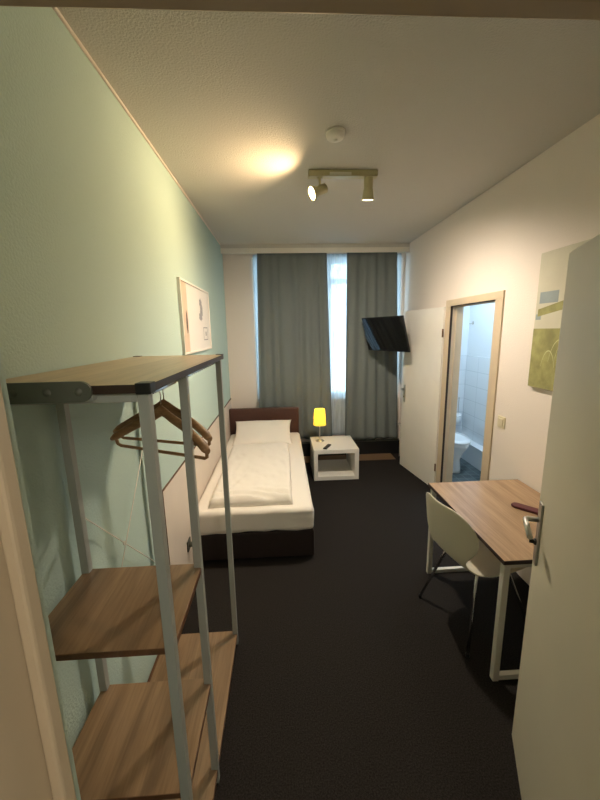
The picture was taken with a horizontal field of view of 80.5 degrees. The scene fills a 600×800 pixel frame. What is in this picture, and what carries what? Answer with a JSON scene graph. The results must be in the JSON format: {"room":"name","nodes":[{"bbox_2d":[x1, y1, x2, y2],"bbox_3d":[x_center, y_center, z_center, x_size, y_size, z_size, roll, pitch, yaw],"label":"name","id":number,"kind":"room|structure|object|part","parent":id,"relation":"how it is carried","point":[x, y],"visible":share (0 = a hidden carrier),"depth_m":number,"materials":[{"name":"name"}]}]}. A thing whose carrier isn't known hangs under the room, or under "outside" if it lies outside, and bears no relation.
{"room":"hotel room","nodes":[
{"label":"hotel room","id":0,"kind":"room"},
{"bbox_2d":[0,351,80,799],"bbox_3d":[0.472,0.287,0.321,2.410,2.856,0.190,-2,11,-3],"label":"wall","id":1,"kind":"structure","parent":0,"point":[2,374],"depth_m":0.35,"materials":[{"name":"grey"}]},
{"bbox_2d":[0,0,599,799],"bbox_3d":[0.185,0.682,0.340,1.015,2.085,0.217,-2,11,-3],"label":"door frame","id":2,"kind":"structure","parent":1,"relation":"attached to","point":[34,758],"depth_m":0.30,"materials":[{"name":"paint"}]},
{"bbox_2d":[512,234,599,799],"bbox_3d":[0.735,0.580,0.970,0.102,2.015,0.918,4,12,22],"label":"door","id":3,"kind":"structure","parent":1,"relation":"in","point":[556,728],"depth_m":1.03,"materials":[{"name":"paint"}]},
{"bbox_3d":[0.850,0.466,1.292,0.056,0.039,0.116,4,12,22],"label":"lever","id":4,"kind":"part","parent":3,"relation":"part of","materials":[{"name":"silver metal"}]},
{"bbox_3d":[0.897,0.503,1.334,0.008,0.250,0.040,4,12,22],"label":"handle plate","id":5,"kind":"part","parent":3,"relation":"part of","materials":[{"name":"silver metal"}]},
{"bbox_2d":[0,6,230,747],"bbox_3d":[-0.932,-0.130,2.592,0.150,2.856,4.970,-2,11,-3],"label":"wall","id":6,"kind":"structure","parent":0,"point":[97,235],"depth_m":1.31,"materials":[{"name":"green paint"}]},
{"bbox_2d":[52,7,220,244],"bbox_3d":[-0.874,-1.512,2.245,0.012,0.012,4.410,-2,11,-3],"label":"trim","id":7,"kind":"structure","parent":6,"relation":"attached to","point":[55,9],"depth_m":1.60,"materials":[{"name":"beige"}]},
{"bbox_2d":[147,655,159,681],"bbox_3d":[-0.744,1.523,1.421,0.016,0.055,1.625,-2,11,-3],"label":"baseboard","id":8,"kind":"structure","parent":6,"relation":"attached to","point":[157,657],"depth_m":1.86,"materials":[{"name":"brown wood"}]},
{"bbox_2d":[176,277,211,354],"bbox_3d":[-0.883,-0.696,3.051,0.023,0.550,1.020,-2,11,-3],"label":"framed picture","id":9,"kind":"object","parent":6,"relation":"attached to","point":[193,301],"visible":0.98,"depth_m":2.91,"materials":[{"name":"white paper"}]},
{"bbox_2d":[162,398,231,564],"bbox_3d":[-0.876,0.685,3.588,0.012,0.874,2.934,-2,11,-3],"label":"wall panel","id":10,"kind":"object","parent":6,"relation":"attached to","point":[175,492],"visible":0.43,"depth_m":2.50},
{"bbox_2d":[187,537,191,551],"bbox_3d":[-0.782,0.991,2.426,0.048,0.091,0.108,-2,11,-3],"label":"wall socket","id":11,"kind":"object","parent":10,"relation":"attached to","point":[189,543],"visible":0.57,"depth_m":2.43,"materials":[{"name":"grey plastic"}]},
{"bbox_2d":[222,252,405,443],"bbox_3d":[0.218,-0.623,5.002,2.412,2.856,0.220,-2,11,-3],"label":"wall","id":12,"kind":"structure","parent":0,"point":[237,268],"depth_m":4.78,"materials":[{"name":"beige paint"}]},
{"bbox_2d":[252,259,397,401],"bbox_3d":[0.381,-0.950,4.901,1.995,1.910,0.170,-2,11,-3],"label":"window","id":13,"kind":"structure","parent":12,"relation":"in","point":[252,259],"depth_m":4.87,"materials":[{"name":"white glass"}]},
{"bbox_3d":[0.378,-0.974,4.947,1.995,1.880,0.070,-2,11,-3],"label":"frame","id":14,"kind":"part","parent":13,"relation":"part of","materials":[{"name":"white plastic"}]},
{"bbox_2d":[302,438,398,455],"bbox_3d":[0.740,0.691,5.140,1.430,0.206,0.065,-2,11,-3],"label":"baseboard","id":15,"kind":"structure","parent":12,"relation":"attached to","point":[371,446],"depth_m":5.13,"materials":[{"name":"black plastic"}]},
{"bbox_2d":[57,7,599,247],"bbox_3d":[0.296,-1.611,2.457,2.675,0.144,4.800,-2,11,-3],"label":"ceiling","id":16,"kind":"structure","parent":0,"point":[239,107],"depth_m":1.73,"materials":[{"name":"grey paint"}]},
{"bbox_2d":[220,247,408,254],"bbox_3d":[0.202,-1.916,4.565,2.408,0.062,0.138,-2,11,-3],"label":"rail","id":17,"kind":"object","parent":16,"relation":"attached to","point":[331,250],"visible":0.99,"depth_m":4.50,"materials":[{"name":"beige paint"}]},
{"bbox_2d":[257,253,331,438],"bbox_3d":[-0.074,-0.664,4.762,1.023,2.483,0.053,-2,11,-3],"label":"curtain","id":18,"kind":"object","parent":17,"relation":"hanging from","point":[292,288],"visible":0.87,"depth_m":4.72,"materials":[{"name":"grey fabric"}]},
{"bbox_2d":[253,253,400,434],"bbox_3d":[0.386,-0.698,4.849,1.952,2.455,0.028,-2,11,-3],"label":"sheer curtain","id":19,"kind":"object","parent":17,"relation":"hanging from","point":[336,263],"visible":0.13,"depth_m":4.79,"materials":[{"name":"white fabric"}]},
{"bbox_2d":[345,252,396,440],"bbox_3d":[0.993,-0.671,4.817,0.758,2.532,0.052,-2,11,-3],"label":"curtain","id":20,"kind":"object","parent":17,"relation":"hanging from","point":[371,375],"visible":0.88,"depth_m":4.83,"materials":[{"name":"grey fabric"}]},
{"bbox_2d":[325,126,344,142],"bbox_3d":[0.195,-1.460,1.961,0.110,0.046,0.110,-2,11,-3],"label":"smoke detector","id":21,"kind":"object","parent":16,"relation":"attached to","point":[334,134],"visible":1,"depth_m":1.93,"materials":[{"name":"white plastic"}]},
{"bbox_2d":[308,169,377,200],"bbox_3d":[0.296,-1.484,2.461,0.485,0.195,0.107,-2,11,-7],"label":"ceiling spotlight","id":22,"kind":"object","parent":16,"relation":"attached to","point":[368,176],"visible":1,"depth_m":2.43,"materials":[{"name":"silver metal"}]},
{"bbox_2d":[181,453,528,799],"bbox_3d":[0.839,1.437,2.110,3.550,0.100,6.700,-2,11,-3],"label":"floor","id":23,"kind":"structure","parent":0,"point":[347,683],"depth_m":1.93,"materials":[{"name":"carpet"}]},
{"bbox_2d":[6,354,237,799],"bbox_3d":[-0.552,0.692,1.409,0.430,1.683,1.026,-2,11,-3],"label":"clothes rack","id":24,"kind":"object","parent":23,"relation":"on","point":[161,738],"visible":0.98,"depth_m":1.11,"materials":[{"name":"brown wood"}]},
{"bbox_3d":[-0.566,-0.015,0.756,0.237,0.045,0.008,-2,11,-3],"label":"plate","id":25,"kind":"part","parent":24,"relation":"part of","materials":[{"name":"grey metal"}]},
{"bbox_3d":[-0.732,0.736,1.251,0.026,1.640,0.026,-2,11,-3],"label":"post","id":26,"kind":"part","parent":24,"relation":"part of","materials":[{"name":"grey metal"}]},
{"bbox_3d":[-0.577,-0.093,1.262,0.376,0.022,0.977,-2,11,-3],"label":"rail","id":27,"kind":"part","parent":24,"relation":"part of","materials":[{"name":"grey metal"}]},
{"bbox_2d":[6,355,220,394],"bbox_3d":[-0.568,-0.115,1.259,0.426,0.020,1.007,-2,11,-3],"label":"shelf","id":28,"kind":"object","parent":24,"relation":"attached to","point":[135,375],"depth_m":0.93,"materials":[{"name":"brown wood"}]},
{"bbox_2d":[48,564,199,654],"bbox_3d":[-0.536,0.624,1.078,0.399,0.018,0.340,-2,11,-3],"label":"shelf","id":29,"kind":"object","parent":24,"relation":"attached to","point":[106,611],"depth_m":1.04,"materials":[{"name":"brown wood"}]},
{"bbox_2d":[72,678,209,799],"bbox_3d":[-0.526,1.103,1.171,0.399,0.018,0.340,-2,11,-3],"label":"shelf","id":30,"kind":"object","parent":24,"relation":"attached to","point":[124,749],"depth_m":1.14,"materials":[{"name":"brown wood"}]},
{"bbox_2d":[110,391,209,459],"bbox_3d":[-0.486,0.056,1.221,0.430,0.263,0.069,4,12,23],"label":"hanger","id":31,"kind":"object","parent":24,"relation":"hanging from","point":[161,411],"visible":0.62,"depth_m":1.22,"materials":[{"name":"brown wood"}]},
{"bbox_2d":[113,390,211,445],"bbox_3d":[-0.521,0.034,1.337,0.430,0.263,0.069,2,12,17],"label":"hanger","id":32,"kind":"object","parent":24,"relation":"hanging from","point":[197,426],"visible":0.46,"depth_m":1.33,"materials":[{"name":"brown wood"}]},
{"bbox_3d":[-0.335,0.786,0.957,0.026,1.640,0.026,-2,11,-3],"label":"post","id":33,"kind":"part","parent":24,"relation":"part of","materials":[{"name":"grey metal"}]},
{"bbox_3d":[-0.387,-0.095,1.271,0.025,0.028,0.934,-2,11,-3],"label":"rail","id":34,"kind":"part","parent":24,"relation":"part of","materials":[{"name":"silver metal"}]},
{"bbox_2d":[150,631,236,799],"bbox_3d":[-0.536,1.444,1.563,0.399,0.018,0.980,-2,11,-3],"label":"shelf","id":35,"kind":"object","parent":24,"relation":"attached to","point":[222,644],"depth_m":1.79,"materials":[{"name":"brown wood"}]},
{"bbox_3d":[-0.352,0.725,1.270,0.026,1.640,0.026,-2,11,-3],"label":"post","id":36,"kind":"part","parent":24,"relation":"part of","materials":[{"name":"grey metal"}]},
{"bbox_3d":[-0.387,0.603,1.897,0.026,1.640,0.026,-2,11,-3],"label":"post","id":37,"kind":"part","parent":24,"relation":"part of","materials":[{"name":"grey metal"}]},
{"bbox_2d":[198,407,313,560],"bbox_3d":[-0.410,0.689,3.757,0.935,0.782,2.183,-2,11,-3],"label":"bed","id":38,"kind":"object","parent":23,"relation":"on","point":[274,530],"visible":0.46,"depth_m":2.76,"materials":[{"name":"fabric"}]},
{"bbox_2d":[208,443,292,507],"bbox_3d":[-0.422,0.654,3.441,0.669,0.079,1.425,-2,11,-3],"label":"duvet","id":39,"kind":"object","parent":38,"relation":"on","point":[258,474],"visible":0.95,"depth_m":3.15,"materials":[{"name":"white fabric"}]},
{"bbox_3d":[-0.406,0.736,3.733,0.931,0.205,2.118,-2,11,-3],"label":"mattress","id":40,"kind":"part","parent":38,"relation":"part of","materials":[{"name":"white fabric"}]},
{"bbox_2d":[232,420,291,445],"bbox_3d":[-0.467,0.403,4.460,0.735,0.212,0.491,-2,11,-3],"label":"pillow","id":41,"kind":"object","parent":38,"relation":"on","point":[261,431],"visible":0.94,"depth_m":4.38,"materials":[{"name":"white fabric"}]},
{"bbox_3d":[-0.473,0.428,4.786,0.922,0.662,0.060,-2,11,-3],"label":"headboard","id":42,"kind":"part","parent":38,"relation":"part of","materials":[{"name":"brown wood"}]},
{"bbox_2d":[310,435,358,480],"bbox_3d":[0.423,0.727,4.522,0.543,0.384,0.560,-2,11,-3],"label":"side table","id":43,"kind":"object","parent":23,"relation":"on","point":[348,468],"visible":1,"depth_m":4.38,"materials":[{"name":"white laminate"}]},
{"bbox_3d":[0.177,0.758,4.515,0.050,0.334,0.560,-2,11,-3],"label":"panel","id":44,"kind":"part","parent":43,"relation":"part of","materials":[{"name":"white laminate"}]},
{"bbox_2d":[313,408,325,441],"bbox_3d":[0.252,0.320,4.524,0.164,0.420,0.164,-2,11,-3],"label":"table lamp","id":45,"kind":"object","parent":43,"relation":"on","point":[319,413],"visible":1,"depth_m":4.45,"materials":[{"name":"yellow fabric"}]},
{"bbox_3d":[0.249,0.214,4.503,0.164,0.205,0.164,-2,11,-3],"label":"lamp shade","id":46,"kind":"part","parent":45,"relation":"part of","materials":[{"name":"yellow fabric"}]},
{"bbox_2d":[318,459,354,480],"bbox_3d":[0.426,0.890,4.554,0.443,0.050,0.560,-2,11,-3],"label":"shelf","id":47,"kind":"object","parent":43,"relation":"attached to","point":[338,469],"depth_m":4.45,"materials":[{"name":"white laminate"}]},
{"bbox_3d":[0.670,0.744,4.539,0.050,0.334,0.560,-2,11,-3],"label":"panel","id":48,"kind":"part","parent":43,"relation":"part of","materials":[{"name":"white laminate"}]},
{"bbox_2d":[304,453,394,462],"bbox_3d":[0.680,0.818,5.010,1.290,0.008,0.238,-2,11,-3],"label":"floor strip","id":49,"kind":"object","parent":23,"relation":"on","point":[382,456],"visible":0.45,"depth_m":5.02,"materials":[{"name":"brown wood"}]},
{"bbox_2d":[397,423,400,455],"bbox_3d":[1.423,0.564,5.075,0.055,0.454,0.158,-2,11,-3],"label":"pipe","id":50,"kind":"object","parent":23,"relation":"on","point":[399,424],"visible":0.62,"depth_m":5.02,"materials":[{"name":"white metal"}]},
{"bbox_2d":[453,432,470,473],"bbox_3d":[1.932,0.639,4.690,0.376,0.434,0.875,-2,11,-3],"label":"toilet","id":51,"kind":"object","parent":23,"relation":"on","point":[462,441],"visible":0.35,"depth_m":4.35,"materials":[{"name":"white ceramic"}]},
{"bbox_3d":[1.938,0.475,4.476,0.376,0.030,0.518,-2,11,-3],"label":"seat lid","id":52,"kind":"part","parent":51,"relation":"part of","materials":[{"name":"white ceramic"}]},
{"bbox_2d":[418,492,525,657],"bbox_3d":[1.041,0.957,2.139,0.528,0.821,0.481,-4,11,-14],"label":"chair","id":53,"kind":"object","parent":23,"relation":"on","point":[448,529],"visible":0.8,"depth_m":1.98,"materials":[{"name":"beige plastic"}]},
{"bbox_3d":[0.878,1.125,2.311,0.178,0.415,0.020,5,13,28],"label":"leg","id":54,"kind":"part","parent":53,"relation":"part of","materials":[{"name":"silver metal"}]},
{"bbox_3d":[0.964,1.187,1.982,0.136,0.416,0.128,-4,11,-14],"label":"leg","id":55,"kind":"part","parent":53,"relation":"part of","materials":[{"name":"silver metal"}]},
{"bbox_3d":[1.265,1.167,2.056,0.193,0.416,0.020,4,12,24],"label":"leg","id":56,"kind":"part","parent":53,"relation":"part of","materials":[{"name":"silver metal"}]},
{"bbox_2d":[426,479,540,680],"bbox_3d":[1.272,1.008,2.176,0.660,0.700,0.878,-2,11,-3],"label":"desk","id":57,"kind":"object","parent":23,"relation":"on","point":[486,506],"visible":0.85,"depth_m":2.05,"materials":[{"name":"brown wood"}]},
{"bbox_3d":[0.950,0.949,2.565,0.032,0.678,0.032,-2,11,-3],"label":"leg","id":58,"kind":"part","parent":57,"relation":"part of","materials":[{"name":"white metal"}]},
{"bbox_3d":[0.994,1.105,1.762,0.032,0.678,0.032,-2,11,-3],"label":"leg","id":59,"kind":"part","parent":57,"relation":"part of","materials":[{"name":"white metal"}]},
{"bbox_3d":[1.266,0.700,2.116,0.568,0.028,0.847,-2,11,-3],"label":"frame","id":60,"kind":"part","parent":57,"relation":"part of","materials":[{"name":"white metal"}]},
{"bbox_2d":[511,502,538,514],"bbox_3d":[1.384,0.655,2.101,0.061,0.016,0.235,-12,15,-43],"label":"glasses case","id":61,"kind":"object","parent":57,"relation":"on","point":[516,505],"visible":0.52,"depth_m":2.12,"materials":[{"name":"red leather"}]},
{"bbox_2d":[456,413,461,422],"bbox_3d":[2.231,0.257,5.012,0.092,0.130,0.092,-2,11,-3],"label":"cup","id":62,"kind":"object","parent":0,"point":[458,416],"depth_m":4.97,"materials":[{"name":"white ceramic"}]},
{"bbox_2d":[455,306,469,432],"bbox_3d":[1.933,-0.519,4.968,0.775,2.600,0.108,-2,11,-3],"label":"wall","id":63,"kind":"structure","parent":0,"point":[466,313],"depth_m":4.93,"materials":[{"name":"white tile"}]},
{"bbox_2d":[456,397,461,422],"bbox_3d":[2.228,0.137,4.995,0.102,0.372,0.116,-2,11,-3],"label":"toilet brush","id":64,"kind":"object","parent":63,"relation":"attached to","point":[458,415],"visible":0.74,"depth_m":4.97,"materials":[{"name":"white plastic"}]},
{"bbox_2d":[461,303,494,445],"bbox_3d":[2.438,-0.273,3.660,0.108,2.600,2.820,-2,11,-3],"label":"wall","id":65,"kind":"structure","parent":0,"point":[481,331],"depth_m":4.66,"materials":[{"name":"white tile"}]},
{"bbox_2d":[461,440,482,470],"bbox_3d":[2.350,0.875,3.874,0.112,0.268,2.612,-2,11,-3],"label":"ledge","id":66,"kind":"object","parent":65,"relation":"attached to","point":[472,454],"depth_m":4.62,"materials":[{"name":"white tile"}]},
{"bbox_2d":[399,114,599,585],"bbox_3d":[1.606,-0.203,2.716,0.115,2.856,4.970,-2,11,-3],"label":"wall","id":67,"kind":"structure","parent":0,"point":[497,241],"depth_m":2.53,"materials":[{"name":"beige paint"}]},
{"bbox_2d":[362,315,409,351],"bbox_3d":[1.132,-0.803,4.314,0.642,0.414,0.717,-2,11,-3],"label":"television","id":68,"kind":"object","parent":67,"relation":"attached to","point":[387,333],"visible":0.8,"depth_m":4.25,"materials":[{"name":"black plastic"}]},
{"bbox_2d":[400,307,445,484],"bbox_3d":[1.386,-0.043,4.162,0.107,1.985,0.819,-3,11,-11],"label":"door","id":69,"kind":"structure","parent":67,"relation":"in","point":[423,365],"depth_m":4.09,"materials":[{"name":"beige paint"}]},
{"bbox_3d":[1.325,-0.085,4.499,0.009,0.220,0.040,-3,11,-11],"label":"handle plate","id":70,"kind":"part","parent":69,"relation":"part of","materials":[{"name":"silver metal"}]},
{"bbox_2d":[436,290,505,482],"bbox_3d":[1.581,0.094,3.301,0.133,2.050,0.937,-2,11,-3],"label":"door frame","id":71,"kind":"structure","parent":67,"relation":"attached to","point":[454,308],"depth_m":3.53,"materials":[{"name":"brown wood"}]},
{"bbox_2d":[497,415,505,428],"bbox_3d":[1.552,0.170,2.733,0.014,0.090,0.090,-2,11,-3],"label":"light switch","id":72,"kind":"object","parent":67,"relation":"attached to","point":[501,421],"visible":1,"depth_m":2.72,"materials":[{"name":"beige plastic"}]},
{"bbox_2d":[528,239,590,390],"bbox_3d":[1.563,-0.443,1.968,0.028,0.845,0.710,-2,11,-3],"label":"canvas painting","id":73,"kind":"object","parent":67,"relation":"attached to","point":[554,263],"visible":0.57,"depth_m":2.19,"materials":[{"name":"green fabric"}]}
]}

